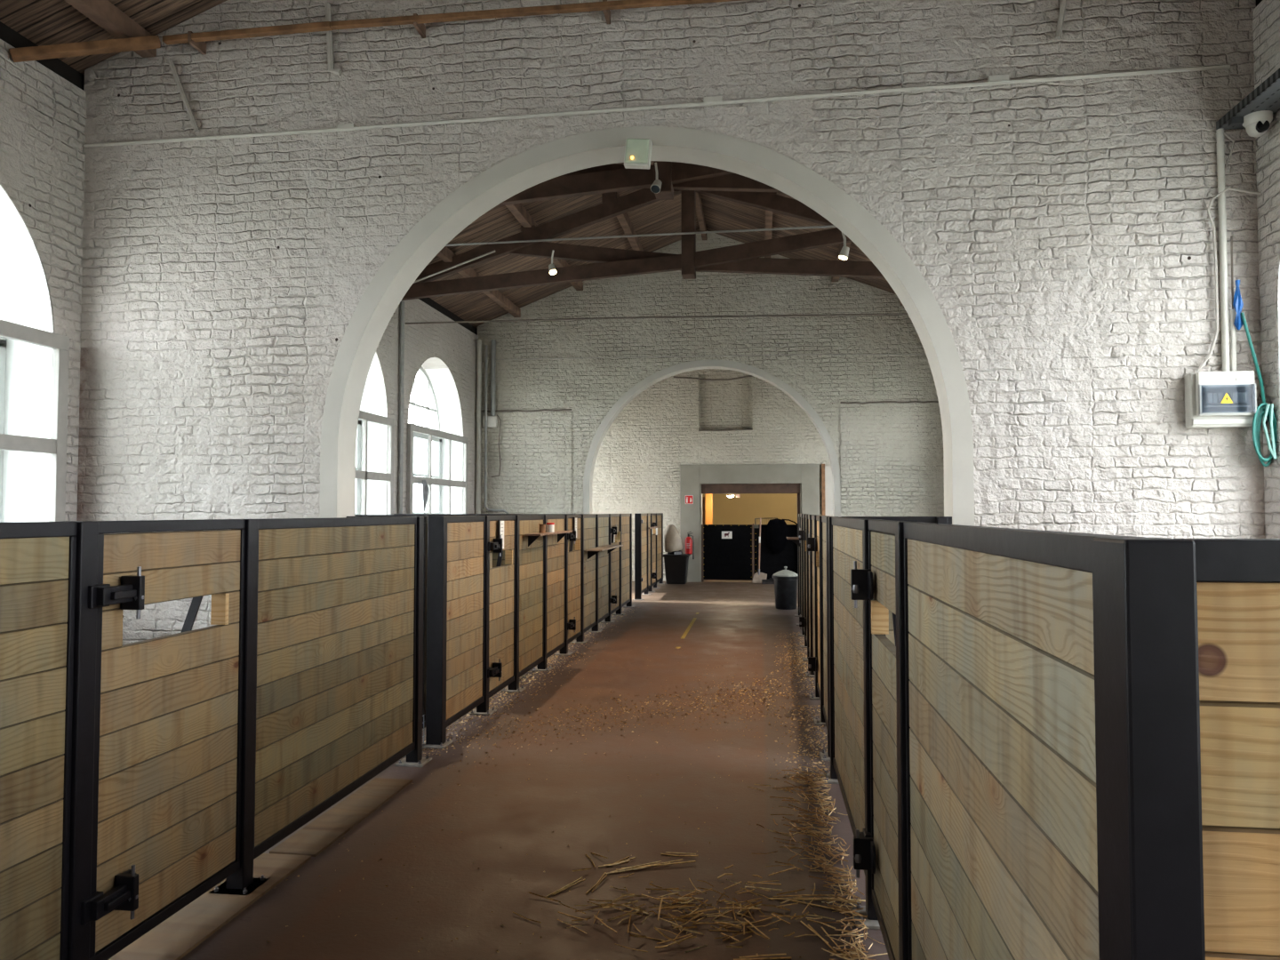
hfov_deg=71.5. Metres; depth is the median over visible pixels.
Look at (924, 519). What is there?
partition panel
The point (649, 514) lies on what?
partition panel
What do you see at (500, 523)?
notice board
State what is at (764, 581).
head
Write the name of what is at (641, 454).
wall
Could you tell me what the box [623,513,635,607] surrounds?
post
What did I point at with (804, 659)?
post
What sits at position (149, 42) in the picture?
tie timber
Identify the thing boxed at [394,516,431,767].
post
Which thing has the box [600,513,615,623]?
post
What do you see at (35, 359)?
window
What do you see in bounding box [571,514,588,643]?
post
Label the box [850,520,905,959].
gate
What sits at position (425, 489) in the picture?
rag
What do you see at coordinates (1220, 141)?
conduit
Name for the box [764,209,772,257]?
rafter
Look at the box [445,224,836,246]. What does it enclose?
rod
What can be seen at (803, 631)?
post
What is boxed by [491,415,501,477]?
loose cable
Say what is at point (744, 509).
wall
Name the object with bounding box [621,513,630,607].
partition panel
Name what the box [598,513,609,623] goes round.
partition panel
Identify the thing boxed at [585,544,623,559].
wall shelf
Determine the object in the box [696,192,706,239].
ridge beam
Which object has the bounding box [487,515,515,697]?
gate
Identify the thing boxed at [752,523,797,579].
gate
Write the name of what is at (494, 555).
partition panel
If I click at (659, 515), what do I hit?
partition panel
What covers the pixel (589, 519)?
partition panel
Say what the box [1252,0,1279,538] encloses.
wall
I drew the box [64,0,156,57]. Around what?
rafter
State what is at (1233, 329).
conduit
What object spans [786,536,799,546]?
wall shelf
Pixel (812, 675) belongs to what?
post
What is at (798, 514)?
partition panel
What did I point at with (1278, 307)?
window
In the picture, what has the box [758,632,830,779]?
wood shavings
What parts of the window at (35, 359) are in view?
frame, screen frame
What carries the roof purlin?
on the roof truss at (673, 176)
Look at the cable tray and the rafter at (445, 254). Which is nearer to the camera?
the cable tray
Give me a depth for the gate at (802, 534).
9.94 m
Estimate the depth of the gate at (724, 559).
19.43 m
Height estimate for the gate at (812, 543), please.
1.405 m
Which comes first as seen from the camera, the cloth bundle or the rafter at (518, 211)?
the rafter at (518, 211)
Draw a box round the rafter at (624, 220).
[616,192,644,251]
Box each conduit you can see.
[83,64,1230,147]
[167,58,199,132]
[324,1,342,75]
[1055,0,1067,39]
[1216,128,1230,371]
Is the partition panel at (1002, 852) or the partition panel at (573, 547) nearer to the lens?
the partition panel at (1002, 852)
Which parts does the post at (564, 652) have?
plate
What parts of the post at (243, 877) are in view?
plate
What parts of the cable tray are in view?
support arm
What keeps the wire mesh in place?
on the floor
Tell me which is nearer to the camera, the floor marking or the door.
the floor marking
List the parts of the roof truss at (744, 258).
king post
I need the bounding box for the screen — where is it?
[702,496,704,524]
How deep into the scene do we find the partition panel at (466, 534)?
6.31 m
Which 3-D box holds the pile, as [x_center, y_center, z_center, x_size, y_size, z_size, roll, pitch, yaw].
[0.232,1.633,3.462,1.297,0.043,0.914,-1,-2,27]
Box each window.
[0,185,69,522]
[354,352,394,514]
[407,366,468,513]
[1277,264,1279,407]
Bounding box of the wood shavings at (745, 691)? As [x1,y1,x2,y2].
[266,648,839,957]
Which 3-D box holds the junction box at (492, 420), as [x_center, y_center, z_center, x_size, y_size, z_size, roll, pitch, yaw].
[-2.586,-1.003,15.363,0.250,0.200,0.100,0,-2,8]
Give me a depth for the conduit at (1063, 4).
5.56 m
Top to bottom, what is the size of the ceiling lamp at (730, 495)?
0.274 m
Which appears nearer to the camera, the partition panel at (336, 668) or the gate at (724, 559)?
the partition panel at (336, 668)
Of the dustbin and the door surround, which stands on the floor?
the dustbin
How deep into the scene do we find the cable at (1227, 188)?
5.39 m
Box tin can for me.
[546,522,554,532]
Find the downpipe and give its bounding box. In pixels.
[397,301,404,513]
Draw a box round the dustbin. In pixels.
[769,566,797,609]
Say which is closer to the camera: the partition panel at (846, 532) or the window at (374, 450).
the partition panel at (846, 532)
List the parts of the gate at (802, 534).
frame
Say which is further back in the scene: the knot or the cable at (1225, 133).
the cable at (1225, 133)
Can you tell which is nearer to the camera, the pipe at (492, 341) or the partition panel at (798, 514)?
the partition panel at (798, 514)
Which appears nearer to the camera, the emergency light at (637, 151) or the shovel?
the emergency light at (637, 151)
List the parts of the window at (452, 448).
frame, screen frame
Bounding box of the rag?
[422,480,428,513]
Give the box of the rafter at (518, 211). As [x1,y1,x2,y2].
[505,203,583,290]
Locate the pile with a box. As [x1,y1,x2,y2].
[512,851,865,959]
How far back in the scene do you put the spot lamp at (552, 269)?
10.33 m
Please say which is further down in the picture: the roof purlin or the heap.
the heap
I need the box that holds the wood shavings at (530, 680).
[422,608,643,755]
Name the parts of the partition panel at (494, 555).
frame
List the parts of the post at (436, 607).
plate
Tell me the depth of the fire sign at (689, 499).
19.45 m
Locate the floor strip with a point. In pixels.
(175, 937)
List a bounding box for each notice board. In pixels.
[497,520,503,549]
[573,517,576,537]
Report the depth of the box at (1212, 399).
5.28 m
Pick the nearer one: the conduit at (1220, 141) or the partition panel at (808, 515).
the conduit at (1220, 141)
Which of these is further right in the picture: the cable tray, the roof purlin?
the cable tray
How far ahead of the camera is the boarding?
6.36 m
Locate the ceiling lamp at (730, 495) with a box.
[726,493,739,497]
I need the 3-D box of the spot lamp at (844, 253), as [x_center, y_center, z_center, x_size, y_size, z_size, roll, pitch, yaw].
[1.928,-2.225,8.401,0.105,0.281,0.090,0,-2,8]
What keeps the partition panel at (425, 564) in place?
attached to the post at (436, 607)
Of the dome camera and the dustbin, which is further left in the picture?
the dustbin
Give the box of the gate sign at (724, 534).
[721,531,732,538]
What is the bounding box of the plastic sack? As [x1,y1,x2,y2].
[664,524,682,552]
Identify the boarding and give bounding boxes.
[0,21,477,335]
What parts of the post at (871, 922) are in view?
plate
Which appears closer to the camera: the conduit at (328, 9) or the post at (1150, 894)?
the post at (1150, 894)
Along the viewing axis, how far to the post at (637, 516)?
15.43 m
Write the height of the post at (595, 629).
1.500 m
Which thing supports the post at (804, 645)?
on the floor
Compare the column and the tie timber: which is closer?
the tie timber
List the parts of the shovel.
blade, handle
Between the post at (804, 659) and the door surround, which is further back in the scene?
the door surround
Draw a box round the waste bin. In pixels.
[663,550,689,583]
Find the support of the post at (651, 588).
on the floor
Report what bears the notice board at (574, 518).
attached to the gate at (574, 557)
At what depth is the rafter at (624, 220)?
13.43 m
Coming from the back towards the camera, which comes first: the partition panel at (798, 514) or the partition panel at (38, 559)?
the partition panel at (798, 514)
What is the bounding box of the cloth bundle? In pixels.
[766,518,787,552]
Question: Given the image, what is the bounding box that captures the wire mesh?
[403,713,425,758]
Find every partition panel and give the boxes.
[0,521,77,959]
[253,516,416,859]
[346,516,427,727]
[354,514,517,567]
[393,513,581,551]
[446,515,485,727]
[517,514,543,677]
[546,514,565,658]
[581,513,596,632]
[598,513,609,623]
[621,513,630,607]
[641,513,647,592]
[648,512,650,588]
[656,512,662,583]
[798,513,799,612]
[800,513,801,616]
[802,513,807,631]
[808,514,810,653]
[811,514,818,676]
[821,515,830,728]
[831,517,865,876]
[840,516,951,645]
[903,522,1145,959]
[1179,538,1279,959]
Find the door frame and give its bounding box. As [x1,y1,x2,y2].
[701,483,799,581]
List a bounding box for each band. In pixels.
[319,126,974,526]
[583,360,840,516]
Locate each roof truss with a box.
[401,188,884,300]
[496,160,781,206]
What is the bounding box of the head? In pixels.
[761,579,774,583]
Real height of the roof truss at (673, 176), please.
1.844 m
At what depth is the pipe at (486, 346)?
15.27 m
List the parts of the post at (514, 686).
plate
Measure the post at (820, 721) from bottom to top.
1.500 m
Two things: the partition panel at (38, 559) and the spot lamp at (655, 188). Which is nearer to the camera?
the partition panel at (38, 559)
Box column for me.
[704,493,712,524]
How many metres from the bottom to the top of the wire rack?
1.400 m
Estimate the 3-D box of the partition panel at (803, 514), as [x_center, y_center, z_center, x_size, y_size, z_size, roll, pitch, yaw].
[1.971,1.109,10.548,0.050,1.405,0.860,0,-2,9]
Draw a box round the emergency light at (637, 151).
[624,138,652,168]
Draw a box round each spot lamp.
[548,250,556,274]
[650,162,661,193]
[838,232,849,259]
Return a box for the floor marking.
[680,617,696,639]
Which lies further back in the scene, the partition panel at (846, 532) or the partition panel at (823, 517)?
the partition panel at (823, 517)
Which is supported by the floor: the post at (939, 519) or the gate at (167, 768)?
the post at (939, 519)
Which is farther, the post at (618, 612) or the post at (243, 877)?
the post at (618, 612)
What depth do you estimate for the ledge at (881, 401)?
14.50 m
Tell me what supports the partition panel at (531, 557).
attached to the post at (514, 686)
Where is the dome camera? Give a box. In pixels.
[1242,110,1272,137]
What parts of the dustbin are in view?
lid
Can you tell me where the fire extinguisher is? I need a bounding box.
[685,531,694,559]
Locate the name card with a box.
[648,526,657,535]
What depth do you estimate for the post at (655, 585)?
17.79 m
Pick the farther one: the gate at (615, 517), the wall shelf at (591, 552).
the gate at (615, 517)
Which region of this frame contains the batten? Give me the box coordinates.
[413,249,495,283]
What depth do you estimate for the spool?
8.21 m
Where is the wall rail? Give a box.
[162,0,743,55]
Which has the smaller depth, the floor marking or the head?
the floor marking
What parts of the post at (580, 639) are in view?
plate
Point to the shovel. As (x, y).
(758, 576)
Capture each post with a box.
[66,520,98,959]
[211,519,267,895]
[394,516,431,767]
[422,516,452,748]
[468,515,496,715]
[501,515,525,692]
[531,514,552,671]
[553,514,573,655]
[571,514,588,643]
[587,513,602,632]
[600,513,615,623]
[612,513,624,615]
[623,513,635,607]
[632,513,643,599]
[641,512,651,594]
[648,512,655,591]
[652,512,659,588]
[656,512,665,583]
[794,513,799,616]
[796,513,800,625]
[798,513,807,636]
[800,514,807,647]
[802,514,808,661]
[805,514,815,677]
[808,515,820,700]
[813,515,825,725]
[819,516,830,760]
[821,516,840,783]
[851,519,885,929]
[895,521,922,959]
[936,516,947,524]
[1091,536,1204,959]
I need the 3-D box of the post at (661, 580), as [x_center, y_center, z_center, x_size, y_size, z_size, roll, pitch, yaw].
[0.446,1.454,18.872,0.170,1.500,0.170,0,-2,8]
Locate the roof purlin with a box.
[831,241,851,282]
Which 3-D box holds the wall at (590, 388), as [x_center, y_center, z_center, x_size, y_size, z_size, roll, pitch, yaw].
[1.091,-1.099,15.053,7.920,6.330,0.272,0,-2,8]
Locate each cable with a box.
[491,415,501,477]
[673,375,753,380]
[1195,187,1261,372]
[1224,131,1234,167]
[1230,235,1234,309]
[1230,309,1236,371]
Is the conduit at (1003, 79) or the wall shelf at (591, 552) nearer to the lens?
the conduit at (1003, 79)
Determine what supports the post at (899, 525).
on the floor
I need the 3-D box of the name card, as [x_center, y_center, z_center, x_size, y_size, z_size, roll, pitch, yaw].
[0.256,0.967,16.805,0.025,0.165,1.320,0,-2,8]
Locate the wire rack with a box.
[754,517,777,524]
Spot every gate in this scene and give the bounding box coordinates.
[80,519,245,959]
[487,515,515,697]
[567,514,581,643]
[610,513,619,614]
[651,512,655,585]
[703,524,752,580]
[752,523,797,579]
[798,514,807,642]
[807,515,820,698]
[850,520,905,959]
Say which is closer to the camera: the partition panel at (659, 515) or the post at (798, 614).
the post at (798, 614)
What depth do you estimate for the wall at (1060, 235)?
5.85 m
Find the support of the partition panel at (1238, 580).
attached to the post at (1150, 894)
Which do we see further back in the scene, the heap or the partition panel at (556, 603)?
the partition panel at (556, 603)
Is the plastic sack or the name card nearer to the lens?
the name card
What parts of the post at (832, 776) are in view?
plate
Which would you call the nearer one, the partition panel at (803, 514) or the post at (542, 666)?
the post at (542, 666)
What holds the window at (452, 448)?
in the wall at (43, 114)
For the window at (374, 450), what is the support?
in the wall at (43, 114)
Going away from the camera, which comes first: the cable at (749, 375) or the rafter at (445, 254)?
the rafter at (445, 254)
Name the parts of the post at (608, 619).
plate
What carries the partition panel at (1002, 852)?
attached to the post at (1150, 894)
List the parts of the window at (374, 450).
frame, screen frame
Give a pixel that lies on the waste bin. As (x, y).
(676, 562)
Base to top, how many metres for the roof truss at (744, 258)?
1.844 m
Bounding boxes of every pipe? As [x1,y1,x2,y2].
[475,339,481,513]
[484,344,508,513]
[490,339,495,415]
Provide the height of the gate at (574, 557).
1.405 m
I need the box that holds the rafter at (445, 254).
[436,246,520,317]
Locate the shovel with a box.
[752,517,767,583]
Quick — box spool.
[539,524,545,532]
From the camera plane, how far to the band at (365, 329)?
6.00 m
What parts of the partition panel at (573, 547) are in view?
frame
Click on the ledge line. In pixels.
(747, 428)
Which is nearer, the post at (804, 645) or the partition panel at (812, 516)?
the partition panel at (812, 516)
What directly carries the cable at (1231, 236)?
attached to the wall at (1060, 235)
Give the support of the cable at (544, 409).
attached to the wall at (590, 388)
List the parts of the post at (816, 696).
plate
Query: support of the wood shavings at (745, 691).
on the floor
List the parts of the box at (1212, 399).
door panel, maker plate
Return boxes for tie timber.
[8,35,160,62]
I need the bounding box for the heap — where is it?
[747,765,887,959]
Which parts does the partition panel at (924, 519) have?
frame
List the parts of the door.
frame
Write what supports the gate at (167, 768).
attached to the post at (87, 532)
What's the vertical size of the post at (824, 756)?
1.500 m
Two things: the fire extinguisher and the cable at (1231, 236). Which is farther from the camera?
the fire extinguisher
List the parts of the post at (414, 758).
plate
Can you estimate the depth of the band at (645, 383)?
15.00 m
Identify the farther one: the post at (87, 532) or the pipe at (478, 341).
the pipe at (478, 341)
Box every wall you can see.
[0,39,478,521]
[76,0,1265,644]
[477,230,943,516]
[592,368,830,581]
[702,493,797,524]
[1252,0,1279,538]
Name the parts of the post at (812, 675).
plate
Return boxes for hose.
[1240,312,1277,466]
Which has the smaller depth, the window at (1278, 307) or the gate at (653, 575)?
the window at (1278, 307)
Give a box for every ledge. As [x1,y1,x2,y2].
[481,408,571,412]
[840,400,938,404]
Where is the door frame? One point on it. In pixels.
(706, 488)
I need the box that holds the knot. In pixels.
[1233,280,1243,329]
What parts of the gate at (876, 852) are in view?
frame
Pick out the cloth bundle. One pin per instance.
(776, 529)
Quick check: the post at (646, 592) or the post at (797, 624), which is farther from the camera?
the post at (646, 592)
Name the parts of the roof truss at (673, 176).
king post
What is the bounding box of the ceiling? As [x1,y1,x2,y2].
[0,0,895,328]
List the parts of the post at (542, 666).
plate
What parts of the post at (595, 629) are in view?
plate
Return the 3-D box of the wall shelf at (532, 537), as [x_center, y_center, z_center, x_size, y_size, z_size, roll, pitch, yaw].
[-0.856,0.558,8.503,0.140,0.120,1.350,0,-2,8]
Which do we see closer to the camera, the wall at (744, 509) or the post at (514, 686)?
the post at (514, 686)
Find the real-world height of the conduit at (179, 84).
0.543 m
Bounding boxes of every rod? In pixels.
[404,312,907,324]
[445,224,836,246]
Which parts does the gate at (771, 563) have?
frame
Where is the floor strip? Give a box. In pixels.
[107,777,412,959]
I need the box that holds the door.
[821,464,832,516]
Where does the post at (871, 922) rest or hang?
on the floor
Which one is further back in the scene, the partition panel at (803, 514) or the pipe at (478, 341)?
the pipe at (478, 341)
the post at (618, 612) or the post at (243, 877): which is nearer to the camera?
the post at (243, 877)
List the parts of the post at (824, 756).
plate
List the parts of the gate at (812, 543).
frame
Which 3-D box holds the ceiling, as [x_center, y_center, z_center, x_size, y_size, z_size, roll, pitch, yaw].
[0.105,-3.623,7.739,9.700,1.987,24.900,0,-2,8]
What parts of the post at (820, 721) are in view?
plate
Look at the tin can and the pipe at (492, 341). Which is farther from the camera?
the pipe at (492, 341)
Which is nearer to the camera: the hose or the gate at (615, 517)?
the hose
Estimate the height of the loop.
0.150 m
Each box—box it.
[482,416,497,428]
[1184,370,1256,428]
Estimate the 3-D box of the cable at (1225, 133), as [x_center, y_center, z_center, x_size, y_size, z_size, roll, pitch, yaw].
[3.581,-2.010,5.406,0.069,0.226,0.012,0,-2,8]
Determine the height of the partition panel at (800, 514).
1.405 m
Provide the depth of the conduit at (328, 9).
6.22 m
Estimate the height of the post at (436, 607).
1.500 m
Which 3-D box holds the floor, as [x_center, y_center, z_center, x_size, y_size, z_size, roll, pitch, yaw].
[0.584,2.031,11.209,8.880,0.200,31.500,0,-2,8]
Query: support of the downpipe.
attached to the wall at (43, 114)
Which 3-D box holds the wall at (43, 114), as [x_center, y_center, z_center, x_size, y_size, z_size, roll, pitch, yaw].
[-4.046,-0.473,8.343,0.500,4.600,24.400,0,-2,8]
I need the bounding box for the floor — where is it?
[180,580,888,959]
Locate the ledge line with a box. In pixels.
[698,428,752,431]
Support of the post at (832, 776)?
on the floor
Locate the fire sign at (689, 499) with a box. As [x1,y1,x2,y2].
[685,495,693,503]
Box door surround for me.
[680,464,819,582]
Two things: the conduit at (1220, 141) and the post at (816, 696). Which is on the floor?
the post at (816, 696)
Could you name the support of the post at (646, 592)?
on the floor
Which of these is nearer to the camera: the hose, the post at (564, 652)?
the hose
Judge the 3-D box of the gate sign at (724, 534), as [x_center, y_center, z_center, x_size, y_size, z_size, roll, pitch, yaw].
[1.900,1.204,19.443,0.224,0.160,0.012,0,-2,8]
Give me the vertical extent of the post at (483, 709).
1.500 m
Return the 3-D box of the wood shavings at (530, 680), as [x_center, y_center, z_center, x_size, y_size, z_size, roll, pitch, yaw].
[-0.605,1.877,9.847,0.602,0.007,8.675,0,-2,8]
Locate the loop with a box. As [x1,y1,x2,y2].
[615,531,620,542]
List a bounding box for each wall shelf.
[525,530,572,546]
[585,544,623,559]
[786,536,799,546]
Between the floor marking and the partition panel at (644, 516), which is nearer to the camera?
the floor marking
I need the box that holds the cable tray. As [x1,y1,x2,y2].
[1216,68,1279,130]
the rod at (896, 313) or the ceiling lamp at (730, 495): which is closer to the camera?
the rod at (896, 313)
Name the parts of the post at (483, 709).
plate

